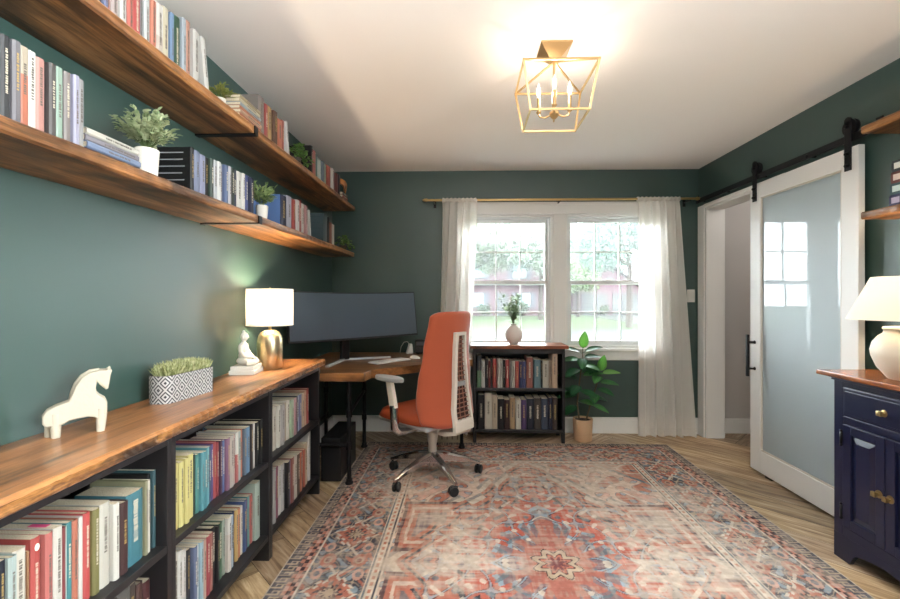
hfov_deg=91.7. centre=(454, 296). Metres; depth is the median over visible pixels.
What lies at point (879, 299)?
table lamp
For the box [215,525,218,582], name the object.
book
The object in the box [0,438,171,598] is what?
bookcase
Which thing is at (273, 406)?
book
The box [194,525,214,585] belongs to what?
book
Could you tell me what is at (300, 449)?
book
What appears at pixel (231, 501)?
book
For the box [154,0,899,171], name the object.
ceiling
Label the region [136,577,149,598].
book
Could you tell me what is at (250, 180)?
book
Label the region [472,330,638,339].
road
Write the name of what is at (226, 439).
book
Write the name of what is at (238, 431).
book
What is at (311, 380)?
bookcase
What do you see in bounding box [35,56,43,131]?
book
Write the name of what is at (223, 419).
book
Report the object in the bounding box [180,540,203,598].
book
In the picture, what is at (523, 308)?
shrub
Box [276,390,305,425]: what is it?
book
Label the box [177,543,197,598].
book
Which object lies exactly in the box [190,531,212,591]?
book
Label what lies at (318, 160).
book
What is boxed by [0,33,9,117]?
book
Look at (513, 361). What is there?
book
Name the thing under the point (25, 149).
wall shelf
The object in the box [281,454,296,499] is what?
book
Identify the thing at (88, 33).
wall shelf
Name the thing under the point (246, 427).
book
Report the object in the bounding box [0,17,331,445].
wall
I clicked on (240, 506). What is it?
book
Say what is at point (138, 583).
book
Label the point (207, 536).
book
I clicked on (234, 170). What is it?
book
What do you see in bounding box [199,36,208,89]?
book
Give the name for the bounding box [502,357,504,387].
book
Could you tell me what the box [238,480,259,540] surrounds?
book
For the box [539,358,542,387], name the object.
book
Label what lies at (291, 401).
book
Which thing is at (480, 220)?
window
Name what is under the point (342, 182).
wooden figure
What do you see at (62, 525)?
book
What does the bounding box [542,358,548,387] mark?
book
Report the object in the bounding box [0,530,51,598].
book
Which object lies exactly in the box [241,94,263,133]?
book
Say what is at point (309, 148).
book
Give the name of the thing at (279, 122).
book
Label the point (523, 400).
book
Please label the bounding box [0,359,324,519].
countertop
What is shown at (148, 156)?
pot
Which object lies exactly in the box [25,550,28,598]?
book
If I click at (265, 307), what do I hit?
table lamp
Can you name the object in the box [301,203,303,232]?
book
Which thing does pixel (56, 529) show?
book
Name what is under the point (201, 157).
book
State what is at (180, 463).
book
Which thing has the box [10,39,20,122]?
book
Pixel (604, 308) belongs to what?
shrub
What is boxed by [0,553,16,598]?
book
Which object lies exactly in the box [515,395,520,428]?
book
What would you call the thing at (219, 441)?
book
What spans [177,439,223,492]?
book
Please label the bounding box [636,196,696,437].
curtain
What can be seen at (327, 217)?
book
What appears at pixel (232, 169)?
book
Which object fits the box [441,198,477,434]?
curtain
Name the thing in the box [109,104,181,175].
potted shrub
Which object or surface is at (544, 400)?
book
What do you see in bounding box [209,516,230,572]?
book
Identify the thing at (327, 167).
book
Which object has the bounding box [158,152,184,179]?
print
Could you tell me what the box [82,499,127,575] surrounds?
book
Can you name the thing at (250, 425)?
book
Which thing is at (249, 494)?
book
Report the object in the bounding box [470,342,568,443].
bookcase
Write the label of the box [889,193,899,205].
book
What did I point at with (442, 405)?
office chair
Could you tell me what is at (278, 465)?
book
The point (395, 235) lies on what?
wall
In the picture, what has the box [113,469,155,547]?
book
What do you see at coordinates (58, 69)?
book
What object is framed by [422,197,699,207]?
curtain rod
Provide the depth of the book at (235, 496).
1.99 m
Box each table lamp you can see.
[245,288,293,369]
[845,276,899,380]
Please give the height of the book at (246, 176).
0.182 m
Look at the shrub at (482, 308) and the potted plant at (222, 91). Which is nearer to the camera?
the potted plant at (222, 91)
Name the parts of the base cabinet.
raised panel, cornice, door, drawer, knob, knob, knob, door, raised panel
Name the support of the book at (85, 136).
on the book at (86, 143)
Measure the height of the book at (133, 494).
0.210 m
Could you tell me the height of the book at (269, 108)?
0.179 m
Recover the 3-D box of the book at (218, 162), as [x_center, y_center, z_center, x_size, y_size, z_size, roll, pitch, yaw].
[-1.053,-0.477,1.824,0.148,0.173,0.024,0,0,2]
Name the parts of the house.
pane, pane, door, pane, pane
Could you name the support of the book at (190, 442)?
on the bookcase at (259, 407)
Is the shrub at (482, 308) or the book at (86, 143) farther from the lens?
the shrub at (482, 308)
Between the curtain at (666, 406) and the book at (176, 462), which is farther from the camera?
the curtain at (666, 406)
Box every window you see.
[472,217,549,341]
[567,216,638,344]
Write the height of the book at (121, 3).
0.226 m
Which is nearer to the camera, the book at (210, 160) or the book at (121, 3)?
the book at (121, 3)
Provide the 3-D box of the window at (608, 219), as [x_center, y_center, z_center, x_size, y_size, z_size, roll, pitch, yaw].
[1.441,-0.150,4.141,0.784,1.204,0.120,0,0,2]
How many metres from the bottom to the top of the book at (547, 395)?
0.275 m
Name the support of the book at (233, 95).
on the book at (226, 98)
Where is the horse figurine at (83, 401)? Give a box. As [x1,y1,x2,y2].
[42,366,111,438]
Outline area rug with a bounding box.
[262,442,874,598]
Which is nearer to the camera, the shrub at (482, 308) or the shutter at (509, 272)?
the shrub at (482, 308)
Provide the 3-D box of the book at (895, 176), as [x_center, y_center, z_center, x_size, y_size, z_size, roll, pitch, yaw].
[2.085,-0.548,1.897,0.150,0.052,0.240,0,0,2]
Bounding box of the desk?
[313,352,472,484]
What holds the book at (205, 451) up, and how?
on the bookcase at (259, 407)
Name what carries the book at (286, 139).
on the wall shelf at (88, 33)
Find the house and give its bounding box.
[473,255,544,315]
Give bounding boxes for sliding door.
[746,117,864,515]
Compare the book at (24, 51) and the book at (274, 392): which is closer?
the book at (24, 51)
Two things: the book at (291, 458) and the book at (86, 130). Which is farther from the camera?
the book at (291, 458)
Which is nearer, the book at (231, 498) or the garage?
the book at (231, 498)
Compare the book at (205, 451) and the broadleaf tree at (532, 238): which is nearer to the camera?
the book at (205, 451)
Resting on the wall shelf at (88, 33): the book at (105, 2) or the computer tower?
the book at (105, 2)
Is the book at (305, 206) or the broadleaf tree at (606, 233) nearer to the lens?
the book at (305, 206)
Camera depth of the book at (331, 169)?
3.32 m
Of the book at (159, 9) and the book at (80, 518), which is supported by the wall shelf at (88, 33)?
the book at (159, 9)
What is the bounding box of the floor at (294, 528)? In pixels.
[221,431,899,598]
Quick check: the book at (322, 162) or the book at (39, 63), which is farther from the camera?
the book at (322, 162)
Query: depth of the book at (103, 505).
1.18 m
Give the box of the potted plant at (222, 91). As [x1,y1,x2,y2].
[209,82,236,102]
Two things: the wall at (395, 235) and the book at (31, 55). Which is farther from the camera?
the wall at (395, 235)
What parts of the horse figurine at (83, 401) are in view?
leg, leg, leg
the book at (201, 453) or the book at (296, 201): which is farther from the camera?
the book at (296, 201)
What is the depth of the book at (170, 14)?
1.61 m
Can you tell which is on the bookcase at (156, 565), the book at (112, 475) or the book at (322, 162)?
the book at (112, 475)
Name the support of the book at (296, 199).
on the wall shelf at (25, 149)
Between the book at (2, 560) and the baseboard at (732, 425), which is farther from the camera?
the baseboard at (732, 425)
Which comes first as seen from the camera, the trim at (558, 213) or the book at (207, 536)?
the book at (207, 536)
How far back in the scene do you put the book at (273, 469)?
2.19 m
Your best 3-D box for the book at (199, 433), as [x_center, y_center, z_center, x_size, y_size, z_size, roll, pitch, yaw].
[-1.003,0.681,1.835,0.156,0.210,0.018,0,0,2]
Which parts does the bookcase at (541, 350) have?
panel, panel, rail, shelf, shelf, panel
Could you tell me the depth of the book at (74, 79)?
1.13 m
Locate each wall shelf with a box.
[0,0,354,210]
[0,115,353,256]
[861,110,899,133]
[861,204,899,219]
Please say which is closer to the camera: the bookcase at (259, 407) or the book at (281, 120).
the bookcase at (259, 407)
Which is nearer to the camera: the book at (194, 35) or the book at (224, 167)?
the book at (194, 35)
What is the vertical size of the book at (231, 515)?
0.216 m
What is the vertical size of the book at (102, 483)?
0.225 m
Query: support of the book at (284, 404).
on the bookcase at (311, 380)
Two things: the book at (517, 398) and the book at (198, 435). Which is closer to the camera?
the book at (198, 435)
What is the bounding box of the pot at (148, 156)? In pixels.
[134,146,159,175]
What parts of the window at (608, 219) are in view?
sash, sash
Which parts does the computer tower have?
panel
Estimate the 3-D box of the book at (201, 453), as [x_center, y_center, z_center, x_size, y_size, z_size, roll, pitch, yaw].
[-1.031,0.679,1.612,0.211,0.214,0.015,0,0,2]
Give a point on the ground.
(583, 322)
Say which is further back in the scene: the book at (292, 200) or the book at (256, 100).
the book at (292, 200)
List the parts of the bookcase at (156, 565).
panel, panel, panel, shelf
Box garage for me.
[571,265,638,314]
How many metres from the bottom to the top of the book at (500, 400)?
0.263 m
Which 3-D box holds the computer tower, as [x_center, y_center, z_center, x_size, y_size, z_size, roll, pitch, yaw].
[-0.837,1.109,3.170,0.136,0.300,0.409,0,0,2]
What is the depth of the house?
43.33 m
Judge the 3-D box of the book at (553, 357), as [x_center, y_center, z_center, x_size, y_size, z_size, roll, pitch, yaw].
[0.868,0.636,3.872,0.047,0.304,0.181,0,0,2]
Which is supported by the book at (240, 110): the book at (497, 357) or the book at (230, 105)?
the book at (230, 105)
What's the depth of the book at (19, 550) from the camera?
0.96 m
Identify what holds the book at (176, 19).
on the wall shelf at (88, 33)
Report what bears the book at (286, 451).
on the bookcase at (311, 380)
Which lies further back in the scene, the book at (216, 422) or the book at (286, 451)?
the book at (286, 451)
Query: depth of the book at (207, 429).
1.91 m
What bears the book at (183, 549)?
on the bookcase at (259, 407)
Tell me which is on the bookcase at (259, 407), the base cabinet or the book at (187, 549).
the book at (187, 549)
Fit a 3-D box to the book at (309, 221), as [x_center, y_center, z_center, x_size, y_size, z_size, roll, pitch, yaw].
[-1.038,-0.486,2.933,0.140,0.191,0.046,0,0,2]
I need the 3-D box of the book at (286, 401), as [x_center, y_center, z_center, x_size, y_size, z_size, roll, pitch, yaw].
[-0.997,0.678,2.418,0.157,0.216,0.037,0,0,2]
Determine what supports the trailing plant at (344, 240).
on the wall shelf at (25, 149)
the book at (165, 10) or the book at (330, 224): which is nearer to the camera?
the book at (165, 10)
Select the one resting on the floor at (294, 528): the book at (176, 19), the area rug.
the area rug
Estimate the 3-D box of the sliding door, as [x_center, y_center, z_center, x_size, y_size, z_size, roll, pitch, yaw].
[2.136,0.133,2.756,0.095,2.218,0.886,0,0,2]
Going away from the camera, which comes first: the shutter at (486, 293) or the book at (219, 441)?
the book at (219, 441)
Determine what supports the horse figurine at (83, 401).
on the countertop
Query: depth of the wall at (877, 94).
2.39 m
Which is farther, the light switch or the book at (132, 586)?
the light switch
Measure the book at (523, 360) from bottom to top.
0.229 m
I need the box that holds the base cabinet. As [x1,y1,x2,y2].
[816,369,899,580]
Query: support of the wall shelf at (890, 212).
attached to the wall at (877, 94)
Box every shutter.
[485,292,488,307]
[508,263,510,278]
[528,263,530,278]
[532,292,534,307]
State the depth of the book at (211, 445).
1.69 m
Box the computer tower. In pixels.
[321,421,355,480]
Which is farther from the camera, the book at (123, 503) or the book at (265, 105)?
the book at (265, 105)
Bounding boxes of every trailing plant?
[289,143,314,167]
[334,235,354,249]
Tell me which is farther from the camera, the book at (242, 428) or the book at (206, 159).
the book at (242, 428)
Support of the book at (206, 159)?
on the wall shelf at (25, 149)
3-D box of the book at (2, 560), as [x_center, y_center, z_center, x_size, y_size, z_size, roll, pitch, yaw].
[-1.050,0.671,0.924,0.194,0.230,0.015,0,0,2]
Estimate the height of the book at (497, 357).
0.250 m
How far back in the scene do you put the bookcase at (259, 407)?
1.93 m
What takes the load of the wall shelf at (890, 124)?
attached to the wall at (877, 94)
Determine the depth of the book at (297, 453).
2.51 m
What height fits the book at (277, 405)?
0.220 m
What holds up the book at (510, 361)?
on the bookcase at (541, 350)
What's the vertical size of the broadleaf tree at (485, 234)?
9.783 m
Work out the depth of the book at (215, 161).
1.79 m
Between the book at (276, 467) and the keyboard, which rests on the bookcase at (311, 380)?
the book at (276, 467)
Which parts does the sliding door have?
handle, glass pane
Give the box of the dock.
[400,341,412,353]
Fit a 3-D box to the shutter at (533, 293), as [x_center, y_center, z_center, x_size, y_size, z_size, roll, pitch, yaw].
[7.786,0.310,43.275,0.350,1.600,0.090,0,0,2]
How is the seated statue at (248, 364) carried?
on the countertop
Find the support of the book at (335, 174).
on the wall shelf at (88, 33)
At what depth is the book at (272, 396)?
2.53 m
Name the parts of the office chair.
arm post, seat, armrest, leg, leg, leg, backrest, leg, lumbar knob, frame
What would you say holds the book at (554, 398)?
on the bookcase at (541, 350)
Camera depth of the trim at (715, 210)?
3.90 m
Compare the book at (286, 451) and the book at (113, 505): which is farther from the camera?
the book at (286, 451)
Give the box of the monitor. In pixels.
[287,291,417,366]
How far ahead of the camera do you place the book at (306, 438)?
2.70 m
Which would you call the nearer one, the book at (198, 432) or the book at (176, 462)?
the book at (176, 462)
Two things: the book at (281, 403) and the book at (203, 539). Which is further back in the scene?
the book at (281, 403)
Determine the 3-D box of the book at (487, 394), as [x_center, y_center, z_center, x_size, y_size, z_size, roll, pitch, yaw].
[0.295,0.993,3.898,0.060,0.310,0.198,0,0,2]
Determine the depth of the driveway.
39.23 m
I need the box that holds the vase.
[499,292,526,344]
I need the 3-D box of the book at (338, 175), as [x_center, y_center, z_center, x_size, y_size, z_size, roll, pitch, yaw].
[-1.004,-0.885,3.491,0.163,0.170,0.059,0,0,2]
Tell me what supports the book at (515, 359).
on the bookcase at (541, 350)
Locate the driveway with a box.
[585,315,638,323]
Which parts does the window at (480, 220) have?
sash, sash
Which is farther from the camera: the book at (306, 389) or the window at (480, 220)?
the window at (480, 220)
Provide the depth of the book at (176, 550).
1.50 m
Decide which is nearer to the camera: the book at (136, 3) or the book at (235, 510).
the book at (136, 3)
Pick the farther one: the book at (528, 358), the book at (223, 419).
the book at (528, 358)
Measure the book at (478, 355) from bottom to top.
0.275 m
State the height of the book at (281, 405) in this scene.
0.215 m
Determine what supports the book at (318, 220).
on the wall shelf at (25, 149)
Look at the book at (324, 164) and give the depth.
3.17 m
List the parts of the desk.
pipe leg, pipe leg, pipe leg, pipe leg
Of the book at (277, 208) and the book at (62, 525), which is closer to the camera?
the book at (62, 525)
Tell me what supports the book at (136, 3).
on the wall shelf at (88, 33)
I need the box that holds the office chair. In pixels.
[375,311,482,496]
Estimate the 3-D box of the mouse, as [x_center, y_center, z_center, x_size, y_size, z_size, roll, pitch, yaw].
[-0.326,0.487,3.566,0.062,0.024,0.110,0,0,-44]
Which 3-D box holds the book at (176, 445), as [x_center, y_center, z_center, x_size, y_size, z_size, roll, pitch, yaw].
[-1.022,0.679,1.677,0.172,0.214,0.013,0,0,2]
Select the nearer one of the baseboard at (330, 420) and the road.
the baseboard at (330, 420)
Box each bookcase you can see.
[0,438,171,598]
[172,391,270,598]
[271,367,319,556]
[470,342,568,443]
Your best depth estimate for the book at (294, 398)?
2.49 m
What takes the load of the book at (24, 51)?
on the wall shelf at (25, 149)
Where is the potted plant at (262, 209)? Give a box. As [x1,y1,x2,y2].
[254,181,276,218]
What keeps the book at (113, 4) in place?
on the wall shelf at (88, 33)
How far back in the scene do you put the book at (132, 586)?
1.30 m
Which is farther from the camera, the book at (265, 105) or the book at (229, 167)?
the book at (265, 105)
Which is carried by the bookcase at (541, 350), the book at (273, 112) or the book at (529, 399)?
the book at (529, 399)
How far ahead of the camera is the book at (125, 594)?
1.26 m
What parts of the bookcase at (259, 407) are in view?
panel, panel, panel, shelf, shelf, panel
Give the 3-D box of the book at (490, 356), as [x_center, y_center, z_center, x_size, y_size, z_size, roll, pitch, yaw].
[0.322,0.663,3.877,0.011,0.250,0.161,0,0,2]
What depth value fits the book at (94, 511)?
1.15 m
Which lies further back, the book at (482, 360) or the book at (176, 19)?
the book at (482, 360)
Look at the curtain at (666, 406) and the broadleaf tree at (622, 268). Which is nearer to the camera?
the curtain at (666, 406)
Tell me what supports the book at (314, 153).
on the wall shelf at (88, 33)
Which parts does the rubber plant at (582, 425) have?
pot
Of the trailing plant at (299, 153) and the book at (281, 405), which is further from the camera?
the trailing plant at (299, 153)
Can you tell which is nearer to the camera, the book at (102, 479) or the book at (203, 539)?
the book at (102, 479)
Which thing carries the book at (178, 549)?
on the bookcase at (259, 407)
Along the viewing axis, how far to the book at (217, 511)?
1.87 m
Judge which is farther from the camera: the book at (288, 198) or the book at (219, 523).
the book at (288, 198)
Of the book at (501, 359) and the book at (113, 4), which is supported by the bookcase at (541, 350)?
the book at (501, 359)
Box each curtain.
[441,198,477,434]
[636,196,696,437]
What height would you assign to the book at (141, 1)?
0.231 m
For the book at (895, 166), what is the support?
on the book at (895, 176)
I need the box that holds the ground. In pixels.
[472,314,638,329]
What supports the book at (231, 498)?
on the bookcase at (259, 407)
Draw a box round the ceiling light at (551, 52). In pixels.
[514,40,600,132]
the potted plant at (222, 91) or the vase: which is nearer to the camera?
the potted plant at (222, 91)
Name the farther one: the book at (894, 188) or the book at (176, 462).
the book at (894, 188)
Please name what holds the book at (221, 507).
on the bookcase at (259, 407)
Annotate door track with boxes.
[696,115,883,203]
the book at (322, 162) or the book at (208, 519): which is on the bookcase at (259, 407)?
the book at (208, 519)
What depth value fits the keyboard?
3.36 m
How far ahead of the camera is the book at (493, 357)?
3.80 m
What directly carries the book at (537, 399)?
on the bookcase at (541, 350)
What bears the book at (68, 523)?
on the bookcase at (156, 565)
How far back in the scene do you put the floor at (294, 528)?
2.69 m
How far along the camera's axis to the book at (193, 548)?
1.58 m
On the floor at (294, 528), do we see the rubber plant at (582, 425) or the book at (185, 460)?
the rubber plant at (582, 425)
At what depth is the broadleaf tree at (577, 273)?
40.26 m
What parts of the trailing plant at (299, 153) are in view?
pot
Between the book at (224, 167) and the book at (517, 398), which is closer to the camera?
the book at (224, 167)
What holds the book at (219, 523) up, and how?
on the bookcase at (259, 407)
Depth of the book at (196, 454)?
1.59 m
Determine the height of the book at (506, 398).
0.255 m
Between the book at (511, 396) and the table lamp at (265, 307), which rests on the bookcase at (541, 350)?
the book at (511, 396)
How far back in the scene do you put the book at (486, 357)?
3.80 m
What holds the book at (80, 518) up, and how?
on the bookcase at (156, 565)
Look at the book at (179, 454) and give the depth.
1.55 m
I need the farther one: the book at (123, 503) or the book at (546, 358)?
the book at (546, 358)
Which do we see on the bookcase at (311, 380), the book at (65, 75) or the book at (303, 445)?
the book at (303, 445)
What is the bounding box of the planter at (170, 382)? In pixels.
[147,356,212,404]
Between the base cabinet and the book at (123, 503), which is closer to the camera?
the book at (123, 503)
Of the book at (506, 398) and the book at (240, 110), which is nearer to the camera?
the book at (240, 110)
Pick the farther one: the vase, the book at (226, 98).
the vase
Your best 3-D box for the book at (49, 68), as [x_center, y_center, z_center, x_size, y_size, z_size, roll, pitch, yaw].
[-1.056,-0.482,1.077,0.141,0.183,0.018,0,0,2]
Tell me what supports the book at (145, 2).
on the wall shelf at (88, 33)
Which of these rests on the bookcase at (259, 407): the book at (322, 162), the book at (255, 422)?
the book at (255, 422)
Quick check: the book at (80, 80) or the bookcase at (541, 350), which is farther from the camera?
the bookcase at (541, 350)
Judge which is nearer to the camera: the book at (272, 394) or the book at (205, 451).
the book at (205, 451)
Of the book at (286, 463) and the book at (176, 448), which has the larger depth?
the book at (286, 463)
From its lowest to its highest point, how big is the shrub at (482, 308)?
1.406 m
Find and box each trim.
[471,201,638,359]
[698,173,783,437]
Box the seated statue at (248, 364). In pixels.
[229,330,262,374]
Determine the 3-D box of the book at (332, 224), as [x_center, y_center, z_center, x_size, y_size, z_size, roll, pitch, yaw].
[-1.037,-0.481,3.459,0.157,0.182,0.062,0,0,2]
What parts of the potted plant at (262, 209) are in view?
pot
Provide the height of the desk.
0.759 m
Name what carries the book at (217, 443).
on the bookcase at (259, 407)
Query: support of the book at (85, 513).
on the bookcase at (156, 565)
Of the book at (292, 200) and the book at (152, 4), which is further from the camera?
the book at (292, 200)
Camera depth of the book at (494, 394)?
3.80 m
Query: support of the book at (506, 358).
on the bookcase at (541, 350)
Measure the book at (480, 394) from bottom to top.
0.297 m
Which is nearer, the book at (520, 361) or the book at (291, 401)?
the book at (291, 401)
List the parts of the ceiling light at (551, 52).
candle arm, stem, candle arm, candle arm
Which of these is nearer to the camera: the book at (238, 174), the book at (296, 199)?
the book at (238, 174)
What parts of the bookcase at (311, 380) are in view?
panel, panel, shelf, shelf, panel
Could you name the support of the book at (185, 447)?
on the bookcase at (259, 407)
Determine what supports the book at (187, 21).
on the wall shelf at (88, 33)
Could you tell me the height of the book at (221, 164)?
0.173 m
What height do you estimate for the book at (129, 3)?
0.234 m
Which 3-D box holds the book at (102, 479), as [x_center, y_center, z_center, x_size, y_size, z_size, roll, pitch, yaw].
[-1.016,0.675,1.347,0.151,0.222,0.012,0,0,2]
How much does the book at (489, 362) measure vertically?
0.232 m
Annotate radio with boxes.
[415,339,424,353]
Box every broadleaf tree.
[475,224,522,275]
[493,224,576,319]
[570,223,637,327]
[570,246,603,316]
[572,223,634,272]
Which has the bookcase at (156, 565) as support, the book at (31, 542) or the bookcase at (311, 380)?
the book at (31, 542)
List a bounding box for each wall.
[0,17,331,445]
[332,169,749,418]
[699,58,899,437]
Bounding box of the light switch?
[687,290,694,301]
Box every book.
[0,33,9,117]
[0,523,61,598]
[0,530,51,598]
[0,534,39,598]
[0,545,24,598]
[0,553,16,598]
[0,558,4,598]
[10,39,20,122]
[12,519,71,598]
[20,517,77,598]
[21,45,27,124]
[24,515,82,598]
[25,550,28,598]
[28,50,34,127]
[28,510,89,598]
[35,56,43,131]
[38,506,98,595]
[44,62,55,135]
[46,499,108,589]
[56,66,61,137]
[62,71,69,140]
[62,525,66,598]
[62,526,65,598]
[70,74,78,144]
[75,486,141,567]
[79,79,82,145]
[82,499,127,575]
[83,126,138,155]
[83,133,138,160]
[83,140,140,167]
[90,480,147,555]
[99,473,149,479]
[101,0,107,7]
[102,479,149,552]
[109,0,117,15]
[109,501,118,580]
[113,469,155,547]
[114,585,129,598]
[118,0,125,21]
[126,0,132,27]
[130,581,134,598]
[133,0,139,33]
[135,580,141,598]
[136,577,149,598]
[140,0,142,35]
[143,0,148,40]
[149,0,155,46]
[156,2,162,52]
[157,147,193,189]
[161,5,167,56]
[168,12,173,61]
[174,15,179,65]
[176,441,215,498]
[176,443,212,500]
[176,445,210,502]
[176,446,208,503]
[176,448,207,505]
[176,450,206,508]
[176,451,203,510]
[176,452,192,518]
[176,456,188,523]
[176,460,182,527]
[176,462,177,529]
[176,545,196,598]
[176,547,189,598]
[176,548,181,598]
[176,550,177,598]
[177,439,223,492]
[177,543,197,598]
[178,17,185,71]
[179,439,221,494]
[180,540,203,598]
[182,548,185,598]
[183,538,205,598]
[185,534,209,596]
[186,20,189,74]
[190,28,198,81]
[190,437,229,490]
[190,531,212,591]
[193,434,233,487]
[193,453,198,513]
[193,454,194,514]
[194,150,198,191]
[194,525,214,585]
[196,431,237,482]
[196,433,234,483]
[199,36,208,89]
[199,154,204,194]
[201,521,221,579]
[203,425,249,473]
[204,427,245,475]
[204,429,241,476]
[205,157,207,195]
[205,518,224,575]
[206,430,240,480]
[208,158,213,197]
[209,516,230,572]
[211,514,232,567]
[213,423,252,470]
[214,160,216,198]
[214,422,254,468]
[214,510,233,562]
[215,421,258,466]
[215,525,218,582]
[216,442,218,496]
[217,161,220,200]
[218,508,237,561]
[220,418,261,463]
[221,164,221,200]
[221,507,239,557]
[222,165,227,202]
[222,505,241,554]
[223,97,259,117]
[224,499,245,552]
[225,94,259,114]
[226,101,260,121]
[227,104,259,123]
[228,166,230,203]
[231,168,233,204]
[231,498,246,548]
[232,108,261,128]
[232,495,248,546]
[234,170,235,205]
[236,171,240,207]
[236,493,251,543]
[237,112,260,130]
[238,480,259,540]
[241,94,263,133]
[241,173,244,209]
[245,175,247,210]
[248,177,253,212]
[254,194,285,225]
[264,103,267,136]
[268,106,270,139]
[271,110,276,144]
[272,392,303,426]
[272,394,298,430]
[272,396,297,432]
[272,397,296,434]
[272,398,293,437]
[272,399,288,439]
[272,403,283,445]
[272,404,279,447]
[272,405,275,451]
[272,462,283,511]
[272,464,280,515]
[272,466,277,517]
[272,467,275,523]
[274,393,301,429]
[274,461,289,507]
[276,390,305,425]
[277,118,281,147]
[278,456,293,502]
[281,120,283,149]
[281,403,285,440]
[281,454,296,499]
[282,388,308,423]
[284,121,289,154]
[284,195,290,227]
[284,404,284,441]
[284,452,299,495]
[286,451,301,491]
[287,450,302,487]
[288,448,304,486]
[289,145,312,172]
[291,199,294,228]
[291,442,306,484]
[294,199,298,230]
[296,199,300,231]
[298,432,309,480]
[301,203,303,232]
[304,205,307,233]
[308,210,310,235]
[310,213,326,241]
[313,150,315,175]
[317,158,320,179]
[321,160,323,181]
[324,164,325,183]
[325,164,329,186]
[327,217,328,242]
[329,222,331,243]
[330,168,333,189]
[332,224,333,244]
[334,173,337,192]
[338,175,339,194]
[477,354,480,386]
[477,391,483,428]
[481,359,484,387]
[484,391,491,428]
[485,356,487,387]
[488,358,490,387]
[490,356,491,387]
[491,391,496,428]
[492,356,495,387]
[496,356,499,387]
[497,395,503,428]
[499,357,502,387]
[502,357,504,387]
[503,396,508,428]
[504,357,508,387]
[508,358,511,387]
[508,394,514,428]
[510,358,514,387]
[513,358,518,387]
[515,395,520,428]
[518,359,521,387]
[519,396,525,428]
[521,359,525,387]
[524,355,532,387]
[524,394,533,428]
[531,393,540,428]
[533,357,540,387]
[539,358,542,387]
[539,395,547,429]
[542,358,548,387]
[544,393,551,428]
[546,358,550,387]
[548,354,556,387]
[550,394,556,429]
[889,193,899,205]
[890,182,899,194]
[891,159,899,172]
[891,170,899,183]
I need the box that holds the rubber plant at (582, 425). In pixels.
[557,332,619,442]
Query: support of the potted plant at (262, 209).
on the wall shelf at (25, 149)
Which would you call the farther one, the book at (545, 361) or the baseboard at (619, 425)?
the baseboard at (619, 425)
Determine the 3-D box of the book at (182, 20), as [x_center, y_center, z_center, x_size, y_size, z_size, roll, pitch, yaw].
[-1.111,-0.936,1.687,0.143,0.272,0.023,0,0,2]
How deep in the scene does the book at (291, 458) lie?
2.42 m
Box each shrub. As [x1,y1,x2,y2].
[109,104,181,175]
[476,302,491,315]
[514,301,528,315]
[599,305,609,315]
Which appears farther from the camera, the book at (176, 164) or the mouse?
the mouse
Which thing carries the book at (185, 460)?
on the bookcase at (259, 407)
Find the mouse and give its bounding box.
[410,355,419,358]
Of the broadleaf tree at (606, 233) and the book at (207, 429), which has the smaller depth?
the book at (207, 429)
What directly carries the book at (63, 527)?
on the bookcase at (156, 565)
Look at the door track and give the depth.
2.82 m
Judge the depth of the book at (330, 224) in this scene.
3.37 m
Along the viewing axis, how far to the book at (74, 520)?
1.10 m
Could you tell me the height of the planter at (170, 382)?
0.160 m
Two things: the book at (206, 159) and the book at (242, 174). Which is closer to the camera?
the book at (206, 159)
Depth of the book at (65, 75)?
1.11 m
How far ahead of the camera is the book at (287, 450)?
2.60 m
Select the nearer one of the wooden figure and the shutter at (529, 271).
the wooden figure
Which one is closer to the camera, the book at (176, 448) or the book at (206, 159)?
the book at (176, 448)
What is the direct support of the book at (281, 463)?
on the bookcase at (311, 380)
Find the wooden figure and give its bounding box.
[340,179,346,193]
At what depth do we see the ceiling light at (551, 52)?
2.04 m
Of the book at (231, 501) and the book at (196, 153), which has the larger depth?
the book at (231, 501)
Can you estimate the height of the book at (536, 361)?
0.243 m
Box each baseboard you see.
[320,416,332,442]
[332,415,697,433]
[725,418,749,433]
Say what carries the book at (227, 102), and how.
on the book at (230, 105)
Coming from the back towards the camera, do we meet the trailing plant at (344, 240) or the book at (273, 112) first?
the trailing plant at (344, 240)
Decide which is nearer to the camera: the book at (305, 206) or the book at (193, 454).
the book at (193, 454)
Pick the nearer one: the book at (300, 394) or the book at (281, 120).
the book at (281, 120)
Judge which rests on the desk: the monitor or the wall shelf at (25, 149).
the monitor
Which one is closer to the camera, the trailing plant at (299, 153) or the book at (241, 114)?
the book at (241, 114)
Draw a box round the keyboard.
[368,357,410,364]
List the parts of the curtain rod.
rod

